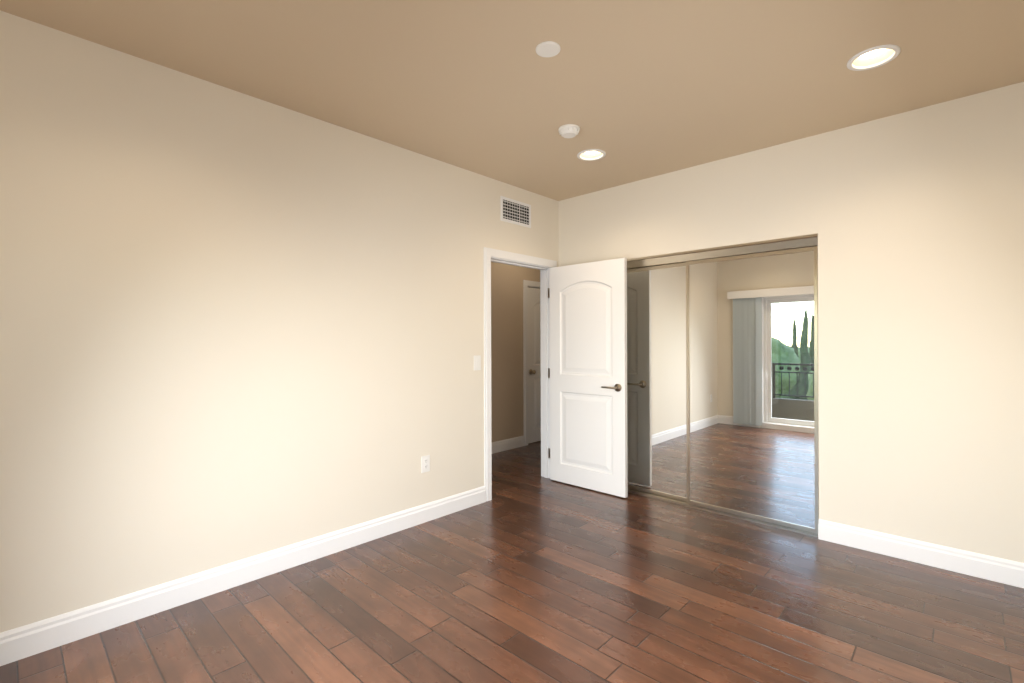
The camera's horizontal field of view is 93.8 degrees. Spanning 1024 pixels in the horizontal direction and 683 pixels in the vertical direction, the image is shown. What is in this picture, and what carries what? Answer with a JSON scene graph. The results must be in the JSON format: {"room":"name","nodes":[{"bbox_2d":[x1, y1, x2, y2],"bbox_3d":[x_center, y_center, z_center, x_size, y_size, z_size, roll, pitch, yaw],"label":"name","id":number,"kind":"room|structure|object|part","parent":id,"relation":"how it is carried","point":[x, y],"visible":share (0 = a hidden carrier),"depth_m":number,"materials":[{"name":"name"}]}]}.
{"room":"empty bedroom","nodes":[
{"label":"empty bedroom","id":0,"kind":"room"},
{"bbox_2d":[0,10,558,632],"bbox_3d":[-0.319,-0.024,3.761,0.120,2.570,6.120,0,0,43],"label":"wall","id":1,"kind":"structure","parent":0,"point":[234,326],"depth_m":2.40,"materials":[{"name":"paint"}]},
{"bbox_2d":[0,486,485,665],"bbox_3d":[-1.220,1.202,2.703,0.016,0.124,2.938,0,0,43],"label":"baseboard","id":2,"kind":"structure","parent":1,"relation":"attached to","point":[24,641],"depth_m":2.37,"materials":[{"name":"white wood"}]},
{"bbox_2d":[421,455,429,472],"bbox_3d":[-0.605,0.859,3.362,0.007,0.115,0.070,0,0,43],"label":"electrical outlet plate","id":3,"kind":"object","parent":1,"relation":"attached to","point":[425,463],"visible":1,"depth_m":3.36,"materials":[{"name":"white plastic"}]},
{"bbox_2d":[474,355,480,369],"bbox_3d":[-0.268,0.166,3.720,0.009,0.115,0.070,0,0,43],"label":"switch plate","id":4,"kind":"object","parent":1,"relation":"attached to","point":[477,362],"visible":1,"depth_m":3.72,"materials":[{"name":"white plastic"}]},
{"bbox_2d":[500,196,530,227],"bbox_3d":[0.036,-1.090,4.048,0.008,0.200,0.370,0,0,43],"label":"air vent","id":5,"kind":"object","parent":1,"relation":"in","point":[515,212],"visible":1,"depth_m":4.04,"materials":[{"name":"white metal"}]},
{"bbox_2d":[484,247,556,500],"bbox_3d":[0.051,0.258,4.152,0.152,2.004,0.920,0,0,43],"label":"door frame","id":6,"kind":"structure","parent":1,"relation":"attached to","point":[543,265],"depth_m":4.13,"materials":[{"name":"white wood"}]},
{"bbox_2d":[548,258,627,497],"bbox_3d":[0.612,0.290,4.112,0.824,1.915,0.156,0,0,43],"label":"door","id":7,"kind":"structure","parent":1,"relation":"in","point":[587,376],"depth_m":4.05,"materials":[{"name":"white wood"}]},
{"bbox_3d":[0.833,0.372,3.904,0.158,0.064,0.156,0,0,43],"label":"handle","id":8,"kind":"part","parent":7,"relation":"part of","materials":[{"name":"brown metal"}]},
{"bbox_2d":[0,441,1023,682],"bbox_3d":[0.522,1.308,2.971,4.660,0.100,6.120,0,0,43],"label":"floor","id":9,"kind":"structure","parent":0,"point":[528,573],"depth_m":2.22,"materials":[{"name":"brown wood"}]},
{"bbox_2d":[0,0,1023,200],"bbox_3d":[0.512,-1.387,2.971,4.660,0.150,6.120,0,0,43],"label":"ceiling","id":10,"kind":"structure","parent":0,"point":[636,90],"depth_m":2.28,"materials":[{"name":"paint"}]},
{"bbox_2d":[536,41,560,56],"bbox_3d":[0.161,-1.306,2.145,0.112,0.009,0.112,0,0,43],"label":"cover plate","id":11,"kind":"object","parent":10,"relation":"attached to","point":[548,49],"visible":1,"depth_m":2.13,"materials":[{"name":"white plastic"}]},
{"bbox_2d":[558,124,579,137],"bbox_3d":[0.352,-1.290,2.953,0.132,0.042,0.132,0,0,43],"label":"smoke detector","id":12,"kind":"object","parent":10,"relation":"attached to","point":[569,131],"visible":1,"depth_m":2.92,"materials":[{"name":"white plastic"}]},
{"bbox_2d":[577,149,605,160],"bbox_3d":[0.558,-1.348,3.366,0.200,0.085,0.200,0,0,43],"label":"recessed light","id":13,"kind":"object","parent":10,"relation":"in","point":[591,154],"visible":0.77,"depth_m":3.40,"materials":[{"name":"beige"}]},
{"bbox_2d":[847,44,900,70],"bbox_3d":[1.674,-1.352,2.222,0.200,0.085,0.200,0,0,43],"label":"recessed light","id":14,"kind":"object","parent":10,"relation":"in","point":[873,57],"visible":0.83,"depth_m":2.24,"materials":[{"name":"beige"}]},
{"bbox_2d":[491,262,539,441],"bbox_3d":[-0.091,-0.025,5.182,1.500,2.570,3.740,0,0,43],"label":"wall","id":15,"kind":"structure","parent":0,"point":[507,407],"depth_m":5.59,"materials":[{"name":"paint"}]},
{"bbox_2d":[491,436,524,453],"bbox_3d":[-0.658,1.200,4.929,0.016,0.124,2.346,0,0,43],"label":"baseboard","id":16,"kind":"structure","parent":15,"relation":"attached to","point":[507,444],"depth_m":5.54,"materials":[{"name":"white wood"}]},
{"bbox_2d":[523,280,539,445],"bbox_3d":[0.406,0.257,6.159,0.152,2.004,0.908,0,0,43],"label":"door frame","id":17,"kind":"structure","parent":15,"relation":"attached to","point":[531,284],"depth_m":5.79,"materials":[{"name":"white wood"}]},
{"bbox_2d":[528,287,540,443],"bbox_3d":[0.431,0.291,6.134,0.186,1.915,0.752,0,0,43],"label":"door","id":18,"kind":"structure","parent":15,"relation":"in","point":[534,390],"depth_m":5.95,"materials":[{"name":"white wood"}]},
{"bbox_2d":[558,82,1023,562],"bbox_3d":[1.673,-0.031,3.379,3.300,2.570,0.100,0,0,43],"label":"wall","id":19,"kind":"structure","parent":0,"point":[914,219],"depth_m":2.77,"materials":[{"name":"paint"}]},
{"bbox_2d":[627,233,817,536],"bbox_3d":[1.338,0.285,3.683,1.760,1.940,0.089,0,0,43],"label":"track","id":20,"kind":"object","parent":19,"relation":"attached to","point":[810,240],"visible":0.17,"depth_m":3.45,"materials":[{"name":"silver metal"}]},
{"bbox_2d":[627,262,686,501],"bbox_3d":[1.051,0.314,3.984,0.922,1.847,0.024,0,0,43],"label":"mirror door","id":21,"kind":"structure","parent":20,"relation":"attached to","point":[656,388],"depth_m":3.87,"materials":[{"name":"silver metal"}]},
{"bbox_2d":[686,246,818,533],"bbox_3d":[1.653,0.312,3.371,0.865,1.847,0.024,0,0,43],"label":"mirror door","id":22,"kind":"structure","parent":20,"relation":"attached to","point":[752,384],"depth_m":3.33,"materials":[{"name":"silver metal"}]},
{"bbox_2d":[818,519,1023,587],"bbox_3d":[2.381,1.189,2.635,1.193,0.124,0.016,0,0,43],"label":"baseboard","id":23,"kind":"structure","parent":19,"relation":"attached to","point":[1005,571],"depth_m":2.68,"materials":[{"name":"white wood"}]}
]}

